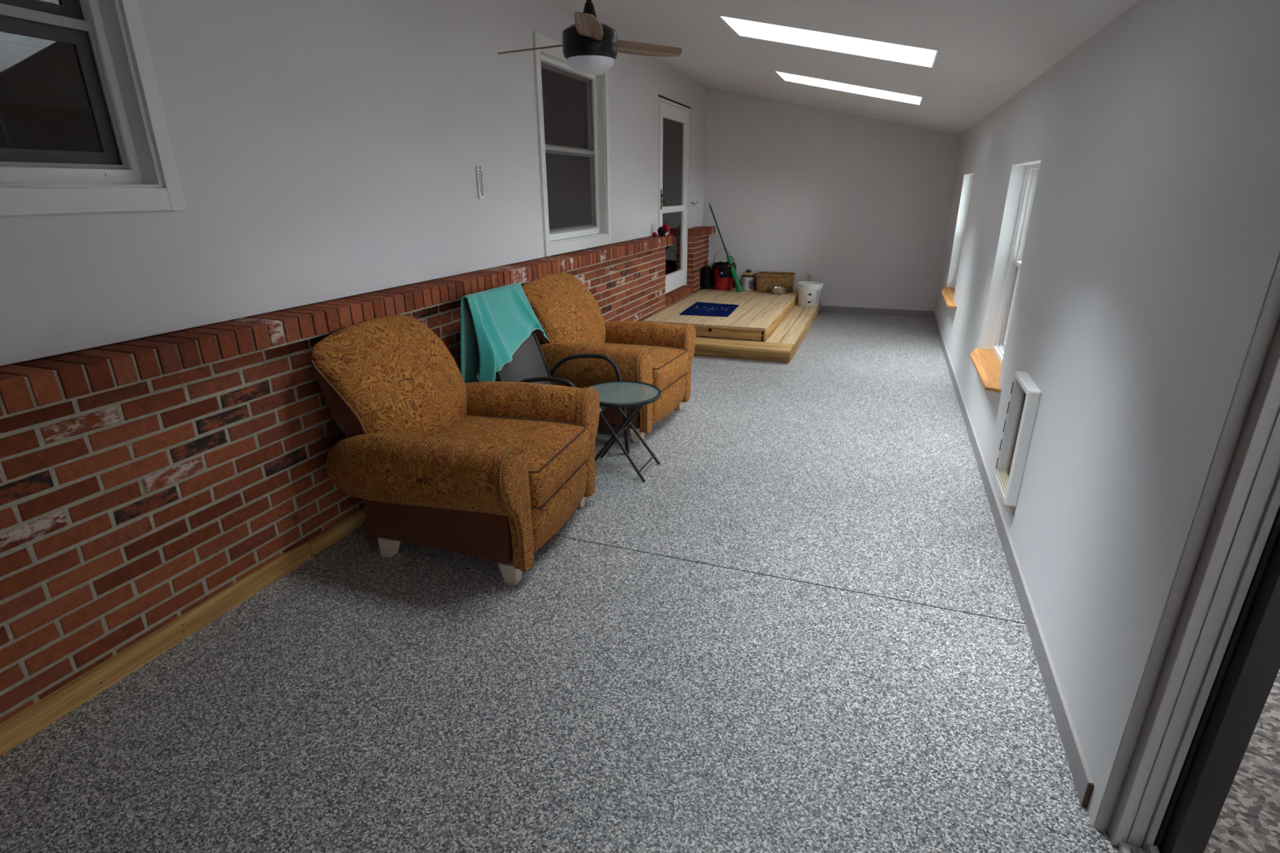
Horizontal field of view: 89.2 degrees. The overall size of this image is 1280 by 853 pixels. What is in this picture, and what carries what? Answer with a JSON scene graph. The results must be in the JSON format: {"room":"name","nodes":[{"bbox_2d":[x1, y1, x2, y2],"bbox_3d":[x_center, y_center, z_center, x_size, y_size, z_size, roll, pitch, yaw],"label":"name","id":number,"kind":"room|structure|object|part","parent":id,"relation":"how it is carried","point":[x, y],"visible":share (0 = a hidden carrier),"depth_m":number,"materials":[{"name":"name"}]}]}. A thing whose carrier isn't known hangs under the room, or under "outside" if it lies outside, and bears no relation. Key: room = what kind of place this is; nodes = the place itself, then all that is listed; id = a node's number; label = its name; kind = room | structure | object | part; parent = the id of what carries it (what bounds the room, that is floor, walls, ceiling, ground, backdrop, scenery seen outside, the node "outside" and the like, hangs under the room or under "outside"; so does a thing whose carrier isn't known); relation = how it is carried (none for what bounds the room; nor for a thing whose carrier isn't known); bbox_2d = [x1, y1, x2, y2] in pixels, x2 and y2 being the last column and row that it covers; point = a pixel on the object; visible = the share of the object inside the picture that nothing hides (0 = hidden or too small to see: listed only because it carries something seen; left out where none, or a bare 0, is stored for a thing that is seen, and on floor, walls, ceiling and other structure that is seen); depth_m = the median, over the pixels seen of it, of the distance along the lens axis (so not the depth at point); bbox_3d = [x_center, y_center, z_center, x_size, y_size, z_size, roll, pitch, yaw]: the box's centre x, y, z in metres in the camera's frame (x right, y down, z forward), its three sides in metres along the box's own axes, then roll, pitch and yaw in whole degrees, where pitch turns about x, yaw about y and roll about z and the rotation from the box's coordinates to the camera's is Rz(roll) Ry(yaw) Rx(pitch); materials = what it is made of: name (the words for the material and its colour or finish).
{"room":"sunroom","nodes":[
{"label":"sunroom","id":0,"kind":"room"},
{"bbox_2d":[0,31,102,152],"bbox_3d":[-2.649,-0.780,2.729,0.380,1.700,1.100,7,21,19],"label":"window pane","id":1,"kind":"object","parent":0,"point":[44,104],"visible":0.02,"depth_m":2.67,"materials":[{"name":"black glass"}]},
{"bbox_3d":[-2.619,-0.688,2.478,0.020,1.500,0.520,7,21,19],"label":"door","id":2,"kind":"part","parent":1,"relation":"part of","materials":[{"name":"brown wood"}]},
{"bbox_2d":[40,0,84,18],"bbox_3d":[-2.886,-0.952,2.474,2.000,2.240,3.440,7,21,19],"label":"wall","id":3,"kind":"structure","parent":0,"point":[55,2],"depth_m":3.69,"materials":[{"name":"white paint"}]},
{"bbox_2d":[0,0,706,365],"bbox_3d":[-0.983,-1.433,4.572,0.110,3.044,11.117,7,21,19],"label":"wall","id":4,"kind":"structure","parent":0,"point":[323,150],"depth_m":3.02,"materials":[{"name":"grey paint"}]},
{"bbox_2d":[0,0,186,215],"bbox_3d":[-1.986,-1.155,1.778,0.164,1.099,1.154,7,21,19],"label":"window","id":5,"kind":"structure","parent":4,"relation":"in","point":[125,176],"depth_m":2.22,"materials":[{"name":"white plastic"}]},
{"bbox_3d":[-2.057,-1.394,1.717,0.014,0.415,0.962,7,21,19],"label":"sash","id":6,"kind":"part","parent":5,"relation":"part of","materials":[{"name":"grey"}]},
{"bbox_3d":[-2.043,-0.988,1.861,0.003,0.336,0.850,7,21,19],"label":"pane","id":7,"kind":"part","parent":5,"relation":"part of","materials":[{"name":"clear glass"}]},
{"bbox_3d":[-2.042,-0.988,1.861,0.014,0.448,0.962,7,21,19],"label":"sash","id":8,"kind":"part","parent":5,"relation":"part of","materials":[{"name":"grey"}]},
{"bbox_3d":[-2.019,-0.992,1.850,0.012,0.464,0.962,7,21,19],"label":"screen frame","id":9,"kind":"part","parent":5,"relation":"part of","materials":[{"name":"silver metal"}]},
{"bbox_3d":[-2.024,-1.170,1.787,0.054,0.941,1.018,7,21,19],"label":"frame","id":10,"kind":"part","parent":5,"relation":"part of","materials":[{"name":"white plastic"}]},
{"bbox_2d":[475,165,484,199],"bbox_3d":[-1.027,-1.575,4.193,0.020,0.202,0.068,7,21,19],"label":"thermometer","id":11,"kind":"object","parent":4,"relation":"attached to","point":[479,170],"visible":1,"depth_m":4.18,"materials":[{"name":"white plastic"}]},
{"bbox_2d":[532,31,611,256],"bbox_3d":[-0.580,-2.285,5.448,0.154,1.543,1.332,7,21,19],"label":"window","id":12,"kind":"structure","parent":4,"relation":"in","point":[575,182],"depth_m":5.53,"materials":[{"name":"white plastic"}]},
{"bbox_3d":[-0.648,-2.609,5.355,0.003,0.542,1.052,7,21,19],"label":"pane","id":13,"kind":"part","parent":12,"relation":"part of","materials":[{"name":"clear glass"}]},
{"bbox_3d":[-0.647,-2.608,5.355,0.014,0.610,1.120,7,21,19],"label":"sash","id":14,"kind":"part","parent":12,"relation":"part of","materials":[{"name":"white plastic"}]},
{"bbox_3d":[-0.609,-2.297,5.454,0.012,1.263,1.120,7,21,19],"label":"screen frame","id":15,"kind":"part","parent":12,"relation":"part of","materials":[{"name":"silver metal"}]},
{"bbox_3d":[-0.632,-2.014,5.567,0.003,0.585,1.052,7,21,19],"label":"pane","id":16,"kind":"part","parent":12,"relation":"part of","materials":[{"name":"clear glass"}]},
{"bbox_3d":[-0.614,-2.288,5.460,0.054,1.341,1.176,7,21,19],"label":"frame","id":17,"kind":"part","parent":12,"relation":"part of","materials":[{"name":"white plastic"}]},
{"bbox_3d":[-0.631,-2.014,5.567,0.014,0.653,1.120,7,21,19],"label":"sash","id":18,"kind":"part","parent":12,"relation":"part of","materials":[{"name":"white plastic"}]},
{"bbox_2d":[657,94,690,293],"bbox_3d":[0.400,-2.784,8.011,0.156,2.208,1.275,7,21,19],"label":"door","id":19,"kind":"structure","parent":4,"relation":"in","point":[673,117],"depth_m":8.08,"materials":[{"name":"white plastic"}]},
{"bbox_3d":[0.290,-2.656,7.594,0.064,0.220,0.146,7,21,19],"label":"lever handle","id":20,"kind":"part","parent":19,"relation":"part of","materials":[{"name":"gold metal"}]},
{"bbox_3d":[0.397,-2.314,8.197,0.004,0.778,0.945,7,21,19],"label":"glass","id":21,"kind":"part","parent":19,"relation":"part of","materials":[{"name":"clear glass"}]},
{"bbox_3d":[0.393,-3.184,7.878,0.004,0.996,0.945,7,21,19],"label":"glass","id":22,"kind":"part","parent":19,"relation":"part of","materials":[{"name":"clear glass"}]},
{"bbox_2d":[0,226,715,724],"bbox_3d":[-0.920,-0.588,4.745,0.289,1.138,10.921,7,21,19],"label":"wall","id":23,"kind":"structure","parent":0,"point":[144,479],"depth_m":2.43,"materials":[{"name":"brick"}]},
{"bbox_2d":[0,506,365,756],"bbox_3d":[-1.408,0.423,3.517,0.034,0.090,7.760,7,21,19],"label":"baseboard","id":24,"kind":"structure","parent":23,"relation":"attached to","point":[45,712],"depth_m":2.44,"materials":[{"name":"brown wood"}]},
{"bbox_2d":[652,231,657,237],"bbox_3d":[0.163,-2.129,7.207,0.054,0.054,0.054,7,21,19],"label":"ball","id":25,"kind":"object","parent":23,"relation":"on","point":[654,234],"visible":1,"depth_m":7.19,"materials":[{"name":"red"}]},
{"bbox_2d":[657,222,673,244],"bbox_3d":[0.291,-2.197,7.398,0.125,0.248,0.244,13,24,31],"label":"plush toy","id":26,"kind":"object","parent":23,"relation":"on","point":[663,230],"visible":1,"depth_m":7.32,"materials":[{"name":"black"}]},
{"bbox_2d":[0,311,1119,852],"bbox_3d":[0.611,0.178,4.432,3.195,0.100,10.917,7,21,19],"label":"floor","id":27,"kind":"structure","parent":0,"point":[804,629],"depth_m":2.30,"materials":[{"name":"grey"}]},
{"bbox_2d":[311,315,599,585],"bbox_3d":[-0.833,0.032,3.173,1.055,1.054,1.087,6,21,16],"label":"armchair","id":28,"kind":"object","parent":27,"relation":"on","point":[492,471],"visible":1,"depth_m":2.92,"materials":[{"name":"brown fabric"}]},
{"bbox_3d":[-1.151,-0.202,3.191,0.366,0.624,0.807,6,21,16],"label":"backrest","id":29,"kind":"part","parent":28,"relation":"part of","materials":[{"name":"brown fabric"}]},
{"bbox_3d":[-1.189,0.565,3.112,0.083,0.098,0.083,6,21,16],"label":"leg","id":30,"kind":"part","parent":28,"relation":"part of","materials":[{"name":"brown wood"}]},
{"bbox_3d":[-0.991,0.202,2.812,0.985,0.352,0.210,6,21,16],"label":"armrest","id":31,"kind":"part","parent":28,"relation":"part of","materials":[{"name":"brown fabric"}]},
{"bbox_3d":[-0.572,0.641,2.897,0.083,0.098,0.083,6,21,16],"label":"leg","id":32,"kind":"part","parent":28,"relation":"part of","materials":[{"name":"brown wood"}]},
{"bbox_2d":[435,415,589,507],"bbox_3d":[-0.705,0.134,3.169,0.790,0.197,0.631,6,21,16],"label":"seat cushion","id":33,"kind":"object","parent":28,"relation":"on","point":[556,448],"depth_m":3.14,"materials":[{"name":"brown fabric"}]},
{"bbox_3d":[-0.522,0.364,2.715,0.056,0.594,0.214,6,21,16],"label":"arm","id":34,"kind":"part","parent":28,"relation":"part of","materials":[{"name":"brown fabric"}]},
{"bbox_3d":[-0.741,-0.080,3.578,0.985,0.352,0.210,6,21,16],"label":"armrest","id":35,"kind":"part","parent":28,"relation":"part of","materials":[{"name":"brown fabric"}]},
{"bbox_3d":[-0.419,0.356,3.158,0.162,0.268,0.626,6,21,16],"label":"footrest panel","id":36,"kind":"part","parent":28,"relation":"part of","materials":[{"name":"brown fabric"}]},
{"bbox_3d":[-0.353,0.395,3.565,0.083,0.098,0.083,6,21,16],"label":"leg","id":37,"kind":"part","parent":28,"relation":"part of","materials":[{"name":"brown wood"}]},
{"bbox_3d":[-0.270,0.081,3.486,0.056,0.594,0.214,6,21,16],"label":"arm","id":38,"kind":"part","parent":28,"relation":"part of","materials":[{"name":"brown fabric"}]},
{"bbox_2d":[464,297,629,453],"bbox_3d":[-0.538,-0.273,3.983,0.788,1.069,0.604,7,21,19],"label":"patio chair","id":39,"kind":"object","parent":27,"relation":"on","point":[528,364],"visible":0.32,"depth_m":4.11,"materials":[{"name":"grey metal"}]},
{"bbox_3d":[-0.655,-0.361,3.699,0.720,0.684,0.026,7,21,19],"label":"rail","id":40,"kind":"part","parent":39,"relation":"part of","materials":[{"name":"teal fabric"}]},
{"bbox_2d":[460,282,549,382],"bbox_3d":[-0.837,-0.509,4.016,0.302,0.669,0.677,7,21,19],"label":"towel","id":41,"kind":"object","parent":39,"relation":"on","point":[504,317],"visible":0.95,"depth_m":3.85,"materials":[{"name":"green fabric"}]},
{"bbox_3d":[-0.475,-0.531,4.161,0.720,0.684,0.026,7,21,19],"label":"rail","id":42,"kind":"part","parent":39,"relation":"part of","materials":[{"name":"black metal"}]},
{"bbox_3d":[-0.538,0.024,3.769,0.583,0.658,0.034,7,21,19],"label":"arm and leg","id":43,"kind":"part","parent":39,"relation":"part of","materials":[{"name":"black metal"}]},
{"bbox_3d":[-0.343,-0.161,4.271,0.583,0.658,0.034,7,21,19],"label":"arm and leg","id":44,"kind":"part","parent":39,"relation":"part of","materials":[{"name":"black metal"}]},
{"bbox_2d":[521,272,695,443],"bbox_3d":[-0.220,-0.564,4.793,1.055,1.054,1.087,8,22,23],"label":"armchair","id":45,"kind":"object","parent":27,"relation":"on","point":[660,355],"visible":0.76,"depth_m":4.58,"materials":[{"name":"brown fabric"}]},
{"bbox_3d":[-0.524,-0.812,4.847,0.366,0.624,0.807,8,22,23],"label":"backrest","id":46,"kind":"part","parent":45,"relation":"part of","materials":[{"name":"brown fabric"}]},
{"bbox_3d":[-0.425,-0.401,4.453,0.985,0.352,0.210,8,22,23],"label":"armrest","id":47,"kind":"part","parent":45,"relation":"part of","materials":[{"name":"brown fabric"}]},
{"bbox_3d":[-0.018,0.054,4.491,0.083,0.098,0.083,8,22,23],"label":"leg","id":48,"kind":"part","parent":45,"relation":"part of","materials":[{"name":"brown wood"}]},
{"bbox_3d":[0.022,-0.220,4.304,0.056,0.594,0.214,8,22,23],"label":"arm","id":49,"kind":"part","parent":45,"relation":"part of","materials":[{"name":"brown fabric"}]},
{"bbox_3d":[-0.077,-0.671,5.184,0.985,0.352,0.210,8,22,23],"label":"armrest","id":50,"kind":"part","parent":45,"relation":"part of","materials":[{"name":"brown fabric"}]},
{"bbox_2d":[603,342,688,391],"bbox_3d":[-0.098,-0.457,4.775,0.790,0.197,0.631,8,22,23],"label":"seat cushion","id":51,"kind":"object","parent":45,"relation":"on","point":[669,360],"depth_m":4.69,"materials":[{"name":"brown fabric"}]},
{"bbox_3d":[0.175,-0.223,4.731,0.162,0.268,0.626,8,22,23],"label":"footrest panel","id":52,"kind":"part","parent":45,"relation":"part of","materials":[{"name":"brown fabric"}]},
{"bbox_3d":[0.286,-0.181,5.129,0.083,0.098,0.083,8,22,23],"label":"leg","id":53,"kind":"part","parent":45,"relation":"part of","materials":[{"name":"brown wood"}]},
{"bbox_3d":[0.372,-0.492,5.040,0.056,0.594,0.214,8,22,23],"label":"arm","id":54,"kind":"part","parent":45,"relation":"part of","materials":[{"name":"brown fabric"}]},
{"bbox_2d":[586,380,661,482],"bbox_3d":[-0.110,0.029,3.973,0.476,0.507,0.476,7,21,19],"label":"side table","id":55,"kind":"object","parent":27,"relation":"on","point":[620,393],"visible":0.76,"depth_m":3.88,"materials":[{"name":"black metal"}]},
{"bbox_3d":[-0.165,0.070,3.889,0.367,0.487,0.018,5,21,13],"label":"leg","id":56,"kind":"part","parent":55,"relation":"part of","materials":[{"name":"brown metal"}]},
{"bbox_3d":[-0.092,0.001,4.076,0.367,0.487,0.018,9,22,25],"label":"leg","id":57,"kind":"part","parent":55,"relation":"part of","materials":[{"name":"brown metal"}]},
{"bbox_3d":[-0.134,0.080,3.861,0.367,0.487,0.018,9,22,24],"label":"leg","id":58,"kind":"part","parent":55,"relation":"part of","materials":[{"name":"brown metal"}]},
{"bbox_3d":[-0.111,-0.202,3.889,0.448,0.006,0.448,7,21,19],"label":"glass","id":59,"kind":"part","parent":55,"relation":"part of","materials":[{"name":"grey"}]},
{"bbox_3d":[-0.049,0.000,4.078,0.367,0.487,0.018,5,21,14],"label":"leg","id":60,"kind":"part","parent":55,"relation":"part of","materials":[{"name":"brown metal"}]},
{"bbox_2d":[643,286,798,342],"bbox_3d":[1.149,-1.416,8.217,1.346,0.285,2.833,7,21,19],"label":"wooden platform","id":61,"kind":"object","parent":27,"relation":"on","point":[757,314],"visible":0.56,"depth_m":7.45,"materials":[{"name":"brown wood"}]},
{"bbox_2d":[700,266,711,288],"bbox_3d":[0.949,-2.129,9.284,0.128,0.320,0.260,7,21,19],"label":"bag","id":62,"kind":"object","parent":61,"relation":"on","point":[706,271],"visible":0.99,"depth_m":9.19,"materials":[{"name":"black fabric"}]},
{"bbox_2d":[679,302,738,316],"bbox_3d":[0.841,-1.402,7.737,0.597,0.020,0.894,7,21,19],"label":"doormat","id":63,"kind":"object","parent":61,"relation":"on","point":[700,308],"visible":1,"depth_m":7.64,"materials":[{"name":"blue"}]},
{"bbox_2d":[713,248,735,290],"bbox_3d":[1.193,-2.236,9.217,0.312,0.565,0.312,7,21,19],"label":"bucket","id":64,"kind":"object","parent":61,"relation":"on","point":[720,283],"visible":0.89,"depth_m":9.17,"materials":[{"name":"plastic"}]},
{"bbox_2d":[711,261,736,287],"bbox_3d":[1.188,-2.183,9.236,0.343,0.394,0.352,7,21,19],"label":"caddy","id":65,"kind":"object","parent":64,"relation":"on","point":[724,270],"visible":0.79,"depth_m":9.09,"materials":[{"name":"black fabric"}]},
{"bbox_2d":[713,264,735,290],"bbox_3d":[1.194,-2.135,9.254,0.312,0.350,0.312,7,21,19],"label":"tub","id":66,"kind":"object","parent":64,"relation":"in","point":[720,283],"depth_m":9.18,"materials":[{"name":"red plastic"}]},
{"bbox_2d":[708,202,742,292],"bbox_3d":[1.179,-2.525,9.121,0.096,1.174,0.762,-15,25,-35],"label":"scoop","id":67,"kind":"object","parent":61,"relation":"on","point":[739,288],"visible":1,"depth_m":9.07,"materials":[{"name":"green plastic"}]},
{"bbox_3d":[1.115,-2.760,9.167,0.023,0.699,0.451,-13,24,-32],"label":"handle","id":68,"kind":"part","parent":67,"relation":"part of","materials":[{"name":"green plastic"}]},
{"bbox_2d":[735,284,742,292],"bbox_3d":[1.383,-1.927,9.059,0.096,0.092,0.096,7,21,19],"label":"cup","id":69,"kind":"object","parent":67,"relation":"on","point":[739,288],"depth_m":9.03,"materials":[{"name":"green plastic"}]},
{"bbox_2d":[741,275,755,290],"bbox_3d":[1.536,-2.046,9.228,0.200,0.198,0.200,7,21,19],"label":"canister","id":70,"kind":"object","parent":61,"relation":"on","point":[748,282],"visible":0.97,"depth_m":9.16,"materials":[{"name":"silver plastic"}]},
{"bbox_3d":[1.535,-2.133,9.196,0.200,0.014,0.200,7,21,19],"label":"lid","id":71,"kind":"part","parent":70,"relation":"part of","materials":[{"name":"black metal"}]},
{"bbox_2d":[742,269,755,275],"bbox_3d":[1.544,-2.174,9.167,0.185,0.085,0.086,7,21,19],"label":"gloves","id":72,"kind":"object","parent":70,"relation":"on","point":[748,272],"visible":1,"depth_m":9.15,"materials":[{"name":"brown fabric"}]},
{"bbox_2d":[754,278,756,289],"bbox_3d":[1.652,-2.034,9.249,0.040,0.160,0.110,7,21,19],"label":"bag","id":73,"kind":"object","parent":61,"relation":"on","point":[755,280],"visible":0.53,"depth_m":9.20,"materials":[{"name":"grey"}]},
{"bbox_2d":[755,271,795,292],"bbox_3d":[1.896,-2.029,9.105,0.516,0.243,0.305,6,21,16],"label":"wicker basket","id":74,"kind":"object","parent":61,"relation":"on","point":[765,282],"visible":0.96,"depth_m":8.98,"materials":[{"name":"brown wicker"}]},
{"bbox_2d":[771,285,786,294],"bbox_3d":[1.892,-1.857,8.860,0.208,0.092,0.208,7,21,19],"label":"steel bowl","id":75,"kind":"object","parent":61,"relation":"on","point":[777,290],"visible":1,"depth_m":8.80,"materials":[{"name":"silver metal"}]},
{"bbox_2d":[693,301,821,362],"bbox_3d":[1.247,-1.278,8.042,1.632,0.145,3.139,7,21,19],"label":"wooden step","id":76,"kind":"structure","parent":27,"relation":"on","point":[783,344],"depth_m":6.74,"materials":[{"name":"brown wood"}]},
{"bbox_2d":[796,280,822,306],"bbox_3d":[2.282,-1.787,8.760,0.340,0.306,0.340,7,21,19],"label":"bucket","id":77,"kind":"object","parent":76,"relation":"on","point":[809,291],"visible":1,"depth_m":8.66,"materials":[{"name":"white plastic"}]},
{"bbox_2d":[701,87,960,311],"bbox_3d":[2.497,-3.021,8.826,3.534,3.067,0.200,7,21,19],"label":"wall","id":78,"kind":"structure","parent":0,"point":[860,205],"depth_m":8.70,"materials":[{"name":"grey paint"}]},
{"bbox_2d":[746,213,753,222],"bbox_3d":[1.538,-2.924,9.112,0.092,0.130,0.016,7,21,19],"label":"light switch","id":79,"kind":"object","parent":78,"relation":"attached to","point":[749,215],"visible":1,"depth_m":9.11,"materials":[{"name":"beige plastic"}]},
{"bbox_2d":[805,273,813,280],"bbox_3d":[2.370,-2.082,9.103,0.090,0.124,0.008,7,21,19],"label":"power outlet","id":80,"kind":"object","parent":78,"relation":"attached to","point":[808,276],"visible":0.84,"depth_m":9.10,"materials":[{"name":"beige plastic"}]},
{"bbox_2d":[820,305,933,317],"bbox_3d":[3.240,-1.587,8.944,1.461,0.088,0.013,7,21,19],"label":"baseboard","id":81,"kind":"structure","parent":78,"relation":"attached to","point":[908,313],"depth_m":8.93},
{"bbox_2d":[545,0,1138,135],"bbox_3d":[0.581,-2.352,3.512,3.544,0.893,11.317,7,21,19],"label":"ceiling","id":82,"kind":"structure","parent":0,"point":[989,51],"depth_m":4.17,"materials":[{"name":"grey paint"}]},
{"bbox_2d":[497,0,681,74],"bbox_3d":[-0.376,-2.141,3.410,0.978,0.515,1.037,7,21,19],"label":"ceiling fan","id":83,"kind":"object","parent":82,"relation":"hanging from","point":[589,46],"visible":1,"depth_m":3.37,"materials":[{"name":"brown metal"}]},
{"bbox_3d":[-0.577,-2.086,3.586,0.499,0.008,0.135,10,36,26],"label":"blade","id":84,"kind":"part","parent":83,"relation":"part of","materials":[{"name":"brown wood"}]},
{"bbox_3d":[-0.244,-1.914,3.110,0.135,0.008,0.499,11,19,-6],"label":"blade","id":85,"kind":"part","parent":83,"relation":"part of","materials":[{"name":"brown wood"}]},
{"bbox_3d":[-0.264,-1.927,3.477,0.254,0.066,0.254,7,21,19],"label":"light globe","id":86,"kind":"part","parent":83,"relation":"part of","materials":[{"name":"white glass"}]},
{"bbox_3d":[0.028,-2.101,3.618,0.500,0.008,0.135,-12,10,-30],"label":"blade","id":87,"kind":"part","parent":83,"relation":"part of","materials":[{"name":"brown wood"}]},
{"bbox_2d":[718,15,938,67],"bbox_3d":[1.216,-2.568,3.941,1.370,0.674,0.630,7,21,19],"label":"window","id":88,"kind":"structure","parent":82,"relation":"attached to","point":[915,55],"depth_m":4.25,"materials":[{"name":"white glass"}]},
{"bbox_2d":[774,71,923,105],"bbox_3d":[1.945,-3.258,5.815,1.370,0.674,0.640,7,21,19],"label":"window","id":89,"kind":"structure","parent":82,"relation":"attached to","point":[851,88],"depth_m":6.13,"materials":[{"name":"white glass"}]},
{"bbox_2d":[995,371,1041,515],"bbox_3d":[1.854,0.085,3.088,0.183,0.620,0.360,7,21,19],"label":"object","id":90,"kind":"structure","parent":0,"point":[1009,486],"depth_m":3.03,"materials":[{"name":"white plastic"}]},
{"bbox_2d":[934,0,1279,827],"bbox_3d":[2.713,-1.218,4.934,0.200,2.359,8.083,7,21,19],"label":"wall","id":91,"kind":"structure","parent":0,"point":[1151,253],"depth_m":1.96,"materials":[{"name":"white paint"}]},
{"bbox_2d":[941,172,973,308],"bbox_3d":[3.371,-1.945,6.679,0.298,1.234,1.409,7,21,19],"label":"window","id":92,"kind":"structure","parent":91,"relation":"in","point":[948,293],"depth_m":7.22,"materials":[{"name":"white plastic"}]},
{"bbox_3d":[3.310,-1.383,6.910,0.162,0.020,1.409,7,21,19],"label":"sill","id":93,"kind":"part","parent":92,"relation":"part of","materials":[{"name":"orange wood"}]},
{"bbox_2d":[969,159,1040,392],"bbox_3d":[2.310,-0.943,3.950,0.298,1.239,1.099,7,21,19],"label":"window","id":94,"kind":"structure","parent":91,"relation":"in","point":[1024,175],"depth_m":4.36,"materials":[{"name":"white plastic"}]},
{"bbox_3d":[2.249,-0.379,4.181,0.162,0.020,1.099,7,21,19],"label":"sill","id":95,"kind":"part","parent":94,"relation":"part of","materials":[{"name":"orange wood"}]},
{"bbox_3d":[2.393,-0.701,4.075,0.042,0.602,0.872,7,21,19],"label":"sash","id":96,"kind":"part","parent":94,"relation":"part of","materials":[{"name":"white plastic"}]},
{"bbox_2d":[932,311,1093,808],"bbox_3d":[2.594,-0.235,5.264,0.014,0.088,7.822,7,21,19],"label":"baseboard","id":97,"kind":"structure","parent":91,"relation":"attached to","point":[1083,782],"depth_m":2.49,"materials":[{"name":"white wood"}]},
{"bbox_2d":[1204,669,1279,852],"bbox_3d":[12.485,1.332,1.306,21.086,0.100,34.000,7,21,19],"label":"ground outside","id":98,"kind":"structure","parent":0,"point":[1248,821],"depth_m":1.92,"materials":[{"name":"grey gravel"}]},
{"bbox_3d":[0.936,-0.564,0.003,0.200,0.179,2.254,7,21,19],"label":"wall","id":99,"kind":"structure","parent":0,"visible":0},
{"bbox_2d":[1093,254,1279,852],"bbox_3d":[0.944,0.502,0.393,0.205,2.092,2.254,7,21,19],"label":"door","id":100,"kind":"structure","parent":99,"relation":"in","point":[1212,668],"depth_m":1.49,"materials":[{"name":"grey plastic"}]}
]}

